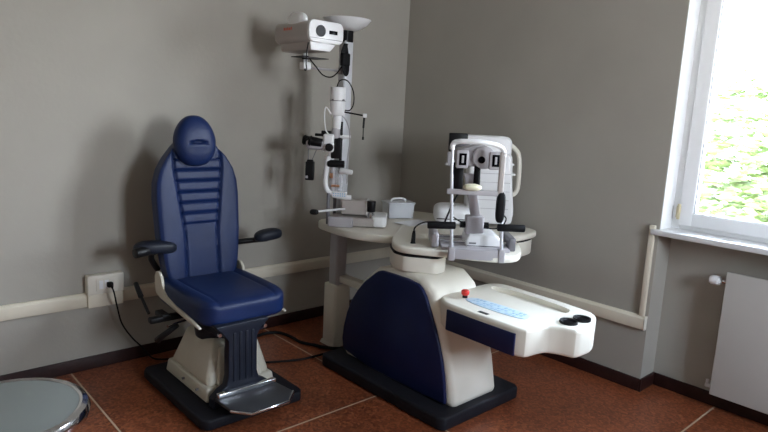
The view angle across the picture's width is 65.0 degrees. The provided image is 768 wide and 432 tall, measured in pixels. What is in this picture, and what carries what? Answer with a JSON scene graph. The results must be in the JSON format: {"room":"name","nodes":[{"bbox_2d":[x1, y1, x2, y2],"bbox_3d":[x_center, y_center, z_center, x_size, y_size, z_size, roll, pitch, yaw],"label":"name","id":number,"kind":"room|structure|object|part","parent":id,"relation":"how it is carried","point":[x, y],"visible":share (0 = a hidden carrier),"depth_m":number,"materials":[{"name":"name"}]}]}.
{"room":"examination room","nodes":[
{"label":"examination room","id":0,"kind":"room"},
{"bbox_2d":[0,0,409,375],"bbox_3d":[-1.544,-0.571,3.320,5.000,2.850,0.200,-6,13,-42],"label":"wall","id":1,"kind":"structure","parent":0,"point":[94,93],"depth_m":3.42,"materials":[{"name":"grey paint"}]},
{"bbox_2d":[85,270,123,307],"bbox_3d":[-1.550,0.407,3.348,0.193,0.183,0.062,-6,13,-42],"label":"wall socket","id":2,"kind":"object","parent":1,"relation":"attached to","point":[97,291],"visible":1,"depth_m":3.32,"materials":[{"name":"beige plastic"}]},
{"bbox_3d":[-1.534,0.375,3.321,0.100,0.072,0.006,-6,13,-42],"label":"plate","id":3,"kind":"part","parent":2,"relation":"part of","materials":[{"name":"beige plastic"}]},
{"bbox_2d":[107,282,168,359],"bbox_3d":[-1.327,0.608,3.447,0.459,0.505,0.096,-1,10,-22],"label":"power cable","id":4,"kind":"object","parent":2,"relation":"hanging from","point":[109,284],"visible":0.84,"depth_m":3.40,"materials":[{"name":"black rubber"}]},
{"bbox_2d":[0,299,351,380],"bbox_3d":[-1.579,0.816,3.444,4.500,0.074,0.012,-6,13,-42],"label":"baseboard","id":5,"kind":"structure","parent":1,"relation":"attached to","point":[99,360],"depth_m":3.48,"materials":[{"name":"tile"}]},
{"bbox_2d":[0,247,389,321],"bbox_3d":[-1.566,0.454,3.366,4.470,0.078,0.028,-6,13,-42],"label":"duct","id":6,"kind":"object","parent":1,"relation":"attached to","point":[75,301],"visible":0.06,"depth_m":3.50,"materials":[{"name":"beige plastic"}]},
{"bbox_2d":[53,315,767,431],"bbox_3d":[0.090,1.284,1.719,5.000,0.100,5.300,-6,13,-42],"label":"floor","id":7,"kind":"structure","parent":0,"point":[553,395],"depth_m":3.18,"materials":[{"name":"brown tile"}]},
{"bbox_2d":[0,378,90,431],"bbox_3d":[-1.097,0.847,1.757,0.540,0.629,0.516,-6,13,-42],"label":"stool","id":8,"kind":"object","parent":7,"relation":"on","point":[26,404],"visible":1,"depth_m":1.73,"materials":[{"name":"metal"}]},
{"bbox_2d":[132,115,300,430],"bbox_3d":[-0.745,0.219,3.132,0.893,1.434,0.954,-6,13,-42],"label":"chair","id":9,"kind":"object","parent":7,"relation":"on","point":[218,375],"visible":1,"depth_m":3.14,"materials":[{"name":"blue leather"}]},
{"bbox_3d":[-1.247,0.421,3.105,0.028,0.131,0.185,-6,13,-42],"label":"lever","id":10,"kind":"part","parent":9,"relation":"part of","materials":[{"name":"black plastic"}]},
{"bbox_3d":[-1.234,0.183,3.067,0.052,0.055,0.080,9,11,32],"label":"arm knob","id":11,"kind":"part","parent":9,"relation":"part of","materials":[{"name":"black plastic"}]},
{"bbox_3d":[-1.078,0.584,2.978,0.121,0.105,0.060,3,10,1],"label":"release handle","id":12,"kind":"part","parent":9,"relation":"part of","materials":[{"name":"black plastic"}]},
{"bbox_3d":[-1.020,0.532,3.038,0.012,0.012,0.180,8,11,28],"label":"linkage rod","id":13,"kind":"part","parent":9,"relation":"part of","materials":[{"name":"black metal"}]},
{"bbox_3d":[-1.030,-0.035,3.321,0.472,0.805,0.184,-6,13,-42],"label":"backrest","id":14,"kind":"part","parent":9,"relation":"part of","materials":[{"name":"blue leather"}]},
{"bbox_3d":[-0.861,0.414,3.193,0.500,0.137,0.600,-6,13,-42],"label":"seat","id":15,"kind":"part","parent":9,"relation":"part of","materials":[{"name":"blue leather"}]},
{"bbox_3d":[-0.875,0.897,3.234,0.560,0.055,0.755,-6,13,-42],"label":"plate","id":16,"kind":"part","parent":9,"relation":"part of","materials":[{"name":"black plastic"}]},
{"bbox_3d":[-0.553,0.893,2.860,0.350,0.014,0.090,-6,13,-42],"label":"edge trim","id":17,"kind":"part","parent":9,"relation":"part of","materials":[{"name":"silver metal"}]},
{"bbox_2d":[265,350,330,362],"bbox_3d":[-0.512,0.823,3.660,0.722,0.096,0.069,-2,11,-27],"label":"power cable","id":18,"kind":"object","parent":7,"relation":"on","point":[317,355],"visible":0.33,"depth_m":3.62,"materials":[{"name":"black rubber"}]},
{"bbox_2d":[257,331,341,349],"bbox_3d":[-0.594,0.770,3.901,0.878,0.110,0.365,0,10,-16],"label":"power cable","id":19,"kind":"object","parent":7,"relation":"on","point":[268,332],"visible":0.58,"depth_m":3.91,"materials":[{"name":"black rubber"}]},
{"bbox_2d":[318,16,595,430],"bbox_3d":[0.488,-0.076,3.437,1.221,2.038,1.841,-6,13,-42],"label":"ophthalmic refraction unit","id":20,"kind":"object","parent":7,"relation":"on","point":[418,333],"depth_m":3.14,"materials":[{"name":"beige plastic"}]},
{"bbox_2d":[275,12,342,77],"bbox_3d":[-0.392,-0.988,3.516,0.358,0.348,0.356,-6,13,-42],"label":"projector","id":21,"kind":"object","parent":20,"relation":"attached to","point":[300,35],"visible":0.99,"depth_m":3.37,"materials":[{"name":"beige plastic"}]},
{"bbox_2d":[288,12,307,23],"bbox_3d":[-0.485,-1.098,3.396,0.060,0.100,0.170,-6,13,-42],"label":"lamp","id":22,"kind":"object","parent":21,"relation":"attached to","point":[297,17],"depth_m":3.35,"materials":[{"name":"white plastic"}]},
{"bbox_3d":[-0.455,-0.893,3.483,0.050,0.093,0.050,-6,13,-42],"label":"stem","id":23,"kind":"part","parent":21,"relation":"part of","materials":[{"name":"white plastic"}]},
{"bbox_3d":[-0.425,-0.909,3.459,0.185,0.020,0.110,-6,13,-42],"label":"swivel plate","id":24,"kind":"part","parent":21,"relation":"part of","materials":[{"name":"black plastic"}]},
{"bbox_3d":[-0.324,-1.021,3.351,0.237,0.118,0.022,-6,13,-42],"label":"panel","id":25,"kind":"part","parent":21,"relation":"part of","materials":[{"name":"white plastic"}]},
{"bbox_3d":[-0.354,-0.868,3.565,0.256,0.040,0.030,-5,13,-40],"label":"support arm","id":26,"kind":"part","parent":21,"relation":"part of","materials":[{"name":"grey plastic"}]},
{"bbox_3d":[-0.292,0.248,3.857,0.085,0.380,0.085,-6,13,-42],"label":"leg","id":27,"kind":"part","parent":20,"relation":"part of","materials":[{"name":"grey plastic"}]},
{"bbox_2d":[302,79,386,227],"bbox_3d":[-0.230,-0.381,3.640,0.537,0.868,0.260,3,10,1],"label":"lamp","id":28,"kind":"object","parent":20,"relation":"on","point":[354,212],"visible":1,"depth_m":3.60,"materials":[{"name":"beige plastic"}]},
{"bbox_3d":[-0.422,-0.024,3.639,0.055,0.034,0.034,3,10,1],"label":"handle knob","id":29,"kind":"part","parent":28,"relation":"part of","materials":[{"name":"black plastic"}]},
{"bbox_3d":[-0.333,-0.563,3.571,0.046,0.166,0.018,3,10,1],"label":"white cord","id":30,"kind":"part","parent":28,"relation":"part of","materials":[{"name":"plastic"}]},
{"bbox_3d":[-0.323,-0.404,3.546,0.048,0.048,0.016,3,10,1],"label":"magnification knob","id":31,"kind":"part","parent":28,"relation":"part of","materials":[{"name":"black plastic"}]},
{"bbox_3d":[-0.323,-0.052,3.703,0.022,0.190,0.106,7,11,22],"label":"upright rod","id":32,"kind":"part","parent":28,"relation":"part of","materials":[{"name":"grey metal"}]},
{"bbox_3d":[-0.318,-0.035,3.645,0.168,0.036,0.014,2,10,-5],"label":"guide handle","id":33,"kind":"part","parent":28,"relation":"part of","materials":[{"name":"white plastic"}]},
{"bbox_3d":[-0.281,-0.228,3.643,0.176,0.261,0.038,3,10,-2],"label":"microscope arm","id":34,"kind":"part","parent":28,"relation":"part of","materials":[{"name":"white plastic"}]},
{"bbox_3d":[-0.270,-0.129,3.652,0.090,0.035,0.028,3,10,1],"label":"scale plate","id":35,"kind":"part","parent":28,"relation":"part of","materials":[{"name":"white plastic"}]},
{"bbox_3d":[-0.261,0.035,3.600,0.150,0.060,0.040,3,10,1],"label":"rail","id":36,"kind":"part","parent":28,"relation":"part of","materials":[{"name":"grey plastic"}]},
{"bbox_3d":[-0.232,-0.473,3.609,0.066,0.025,0.024,3,10,1],"label":"locking knob","id":37,"kind":"part","parent":28,"relation":"part of","materials":[{"name":"white plastic"}]},
{"bbox_3d":[-0.230,-0.714,3.563,0.115,0.185,0.016,5,10,12],"label":"black cord","id":38,"kind":"part","parent":28,"relation":"part of","materials":[{"name":"rubber"}]},
{"bbox_3d":[-0.232,-0.398,3.622,0.058,0.408,0.029,3,10,1],"label":"white cord","id":39,"kind":"part","parent":28,"relation":"part of","materials":[{"name":"grey plastic"}]},
{"bbox_3d":[-0.228,-0.270,3.633,0.079,0.040,0.040,6,10,16],"label":"locking knob","id":40,"kind":"part","parent":28,"relation":"part of","materials":[{"name":"white plastic"}]},
{"bbox_3d":[-0.178,-0.605,3.569,0.122,0.025,0.010,4,10,6],"label":"fixation arm","id":41,"kind":"part","parent":28,"relation":"part of","materials":[{"name":"black plastic"}]},
{"bbox_3d":[-0.230,-0.926,3.572,0.062,0.190,0.032,-6,13,-42],"label":"cable coil","id":42,"kind":"part","parent":20,"relation":"part of","materials":[{"name":"black plastic"}]},
{"bbox_3d":[-0.222,-1.145,3.618,0.290,0.066,0.290,-6,13,-42],"label":"lamp dish","id":43,"kind":"part","parent":20,"relation":"part of","materials":[{"name":"white plastic"}]},
{"bbox_3d":[0.045,0.596,3.263,0.022,0.582,0.830,-6,13,-42],"label":"panel","id":44,"kind":"part","parent":20,"relation":"part of","materials":[{"name":"blue plastic"}]},
{"bbox_2d":[381,197,415,218],"bbox_3d":[0.094,-0.060,4.019,0.196,0.131,0.150,-1,10,-20],"label":"plastic box","id":45,"kind":"object","parent":20,"relation":"on","point":[404,208],"visible":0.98,"depth_m":3.97,"materials":[{"name":"white plastic"}]},
{"bbox_3d":[0.095,-0.093,4.013,0.196,0.011,0.150,-1,10,-20],"label":"lid","id":46,"kind":"part","parent":45,"relation":"part of","materials":[{"name":"white plastic"}]},
{"bbox_2d":[394,220,426,225],"bbox_3d":[0.190,0.043,3.827,0.220,0.002,0.140,-6,13,-42],"label":"paper sheet","id":47,"kind":"object","parent":20,"relation":"on","point":[411,222],"visible":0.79,"depth_m":3.81,"materials":[{"name":"white paper"}]},
{"bbox_3d":[0.179,0.905,3.447,0.625,0.072,0.990,-6,13,-42],"label":"plate","id":48,"kind":"part","parent":20,"relation":"part of","materials":[{"name":"black plastic"}]},
{"bbox_2d":[427,139,524,262],"bbox_3d":[0.466,-0.104,3.165,0.485,0.610,0.447,3,10,0],"label":"keratometer","id":49,"kind":"object","parent":20,"relation":"on","point":[477,241],"visible":1,"depth_m":3.07,"materials":[{"name":"grey plastic"}]},
{"bbox_3d":[0.267,0.109,3.242,0.040,0.078,0.230,3,10,0],"label":"rail","id":50,"kind":"part","parent":49,"relation":"part of","materials":[{"name":"grey plastic"}]},
{"bbox_3d":[0.339,-0.098,2.988,0.046,0.519,0.017,3,10,0],"label":"post","id":51,"kind":"part","parent":49,"relation":"part of","materials":[{"name":"silver metal"}]},
{"bbox_3d":[0.417,0.044,3.195,0.028,0.036,0.036,3,10,0],"label":"focus knob","id":52,"kind":"part","parent":49,"relation":"part of","materials":[{"name":"black plastic"}]},
{"bbox_3d":[0.469,0.117,3.298,0.370,0.016,0.016,3,10,0],"label":"rail","id":53,"kind":"part","parent":49,"relation":"part of","materials":[{"name":"silver metal"}]},
{"bbox_2d":[463,183,481,190],"bbox_3d":[0.435,-0.141,2.968,0.092,0.036,0.070,3,10,0],"label":"chin rest","id":54,"kind":"object","parent":49,"relation":"on","point":[467,187],"depth_m":2.94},
{"bbox_3d":[0.468,0.137,3.179,0.370,0.016,0.016,3,10,0],"label":"rail","id":55,"kind":"part","parent":49,"relation":"part of","materials":[{"name":"silver metal"}]},
{"bbox_3d":[0.473,0.154,3.213,0.350,0.017,0.240,3,10,0],"label":"plate","id":56,"kind":"part","parent":49,"relation":"part of","materials":[{"name":"grey plastic"}]},
{"bbox_3d":[0.579,-0.210,2.967,0.028,0.210,0.024,3,10,0],"label":"post","id":57,"kind":"part","parent":49,"relation":"part of","materials":[{"name":"beige plastic"}]},
{"bbox_3d":[0.588,0.086,3.018,0.029,0.171,0.017,3,10,0],"label":"post","id":58,"kind":"part","parent":49,"relation":"part of","materials":[{"name":"silver metal"}]},
{"bbox_3d":[0.667,0.133,3.243,0.037,0.070,0.230,3,10,0],"label":"rail","id":59,"kind":"part","parent":49,"relation":"part of","materials":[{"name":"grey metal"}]},
{"bbox_2d":[433,133,521,224],"bbox_3d":[0.600,-0.233,3.835,0.538,0.573,0.264,3,10,0],"label":"autorefractor","id":60,"kind":"object","parent":20,"relation":"on","point":[488,178],"visible":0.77,"depth_m":3.75,"materials":[{"name":"white plastic"}]},
{"bbox_2d":[448,133,467,150],"bbox_3d":[0.460,-0.458,3.744,0.115,0.113,0.050,3,10,0],"label":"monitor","id":61,"kind":"object","parent":60,"relation":"on","point":[452,136],"depth_m":3.71,"materials":[{"name":"black plastic"}]},
{"bbox_3d":[0.826,-0.288,3.816,0.091,0.339,0.029,3,10,0],"label":"forehead frame","id":62,"kind":"part","parent":60,"relation":"part of","materials":[{"name":"beige plastic"}]},
{"bbox_3d":[0.439,0.535,2.793,0.014,0.103,0.400,-6,13,-42],"label":"panel","id":63,"kind":"part","parent":20,"relation":"part of","materials":[{"name":"blue plastic"}]},
{"bbox_3d":[0.659,0.507,2.955,0.550,0.134,0.727,-6,13,-42],"label":"tray arm","id":64,"kind":"part","parent":20,"relation":"part of","materials":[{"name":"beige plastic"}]},
{"bbox_2d":[559,317,577,325],"bbox_3d":[0.838,0.481,2.736,0.082,0.016,0.082,-6,13,-42],"label":"knob","id":65,"kind":"object","parent":20,"relation":"on","point":[563,321],"depth_m":2.74,"materials":[{"name":"black plastic"}]},
{"bbox_2d":[573,315,590,322],"bbox_3d":[0.915,0.477,2.786,0.082,0.016,0.082,-6,13,-42],"label":"knob","id":66,"kind":"object","parent":20,"relation":"on","point":[580,318],"depth_m":2.78,"materials":[{"name":"black plastic"}]},
{"bbox_2d":[399,0,689,378],"bbox_3d":[0.955,-0.573,4.067,0.300,2.850,2.060,-6,13,-42],"label":"wall","id":67,"kind":"structure","parent":0,"point":[585,91],"depth_m":3.66,"materials":[{"name":"grey paint"}]},
{"bbox_2d":[446,260,647,330],"bbox_3d":[0.781,0.442,4.130,0.030,0.080,2.058,-6,13,-42],"label":"duct","id":68,"kind":"object","parent":67,"relation":"attached to","point":[604,311],"visible":0.76,"depth_m":3.73,"materials":[{"name":"beige plastic"}]},
{"bbox_2d":[639,225,655,315],"bbox_3d":[1.468,0.306,3.357,0.022,0.519,0.030,-6,13,-42],"label":"duct","id":69,"kind":"object","parent":67,"relation":"attached to","point":[651,238],"visible":1,"depth_m":3.35,"materials":[{"name":"beige plastic"}]},
{"bbox_2d":[539,353,767,425],"bbox_3d":[1.788,1.025,3.220,0.182,0.074,4.888,-6,13,-42],"label":"baseboard","id":70,"kind":"structure","parent":67,"relation":"attached to","point":[688,390],"depth_m":3.47,"materials":[{"name":"black tile"}]},
{"bbox_2d":[653,238,767,390],"bbox_3d":[2.067,0.633,3.097,0.130,0.915,1.220,-6,13,-42],"label":"wall","id":71,"kind":"structure","parent":0,"point":[691,305],"depth_m":3.36,"materials":[{"name":"grey paint"}]},
{"bbox_2d":[650,0,767,255],"bbox_3d":[2.047,-0.565,2.821,0.325,1.535,1.285,-6,13,-42],"label":"window","id":72,"kind":"structure","parent":71,"relation":"in","point":[687,224],"depth_m":3.21,"materials":[{"name":"white plastic"}]},
{"bbox_3d":[1.995,0.177,2.934,0.285,0.030,1.285,-6,13,-42],"label":"sill","id":73,"kind":"part","parent":72,"relation":"part of","materials":[{"name":"stone"}]},
{"bbox_2d":[704,272,767,413],"bbox_3d":[2.042,0.676,2.949,0.111,0.674,0.905,-6,13,-42],"label":"radiator","id":74,"kind":"object","parent":71,"relation":"attached to","point":[740,365],"visible":1,"depth_m":3.09,"materials":[{"name":"metal"}]},
{"bbox_3d":[1.755,0.339,3.190,0.058,0.052,0.064,-6,13,-42],"label":"valve knob","id":75,"kind":"part","parent":74,"relation":"part of","materials":[{"name":"white plastic"}]},
{"label":"outside","id":76,"kind":"structure","parent":0,"visible":0},
{"bbox_2d":[698,178,747,217],"bbox_3d":[22.375,1.549,25.715,59.400,0.100,80.000,-6,13,-42],"label":"ground","id":77,"kind":"structure","parent":76,"point":[702,178],"depth_m":42.98,"materials":[{"name":"white"}]},
{"bbox_2d":[697,48,767,222],"bbox_3d":[5.590,0.564,8.559,5.903,5.977,5.941,3,10,0],"label":"tree","id":78,"kind":"object","parent":77,"relation":"on","point":[753,195],"visible":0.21,"depth_m":7.31,"materials":[{"name":"green plant"}]}
]}

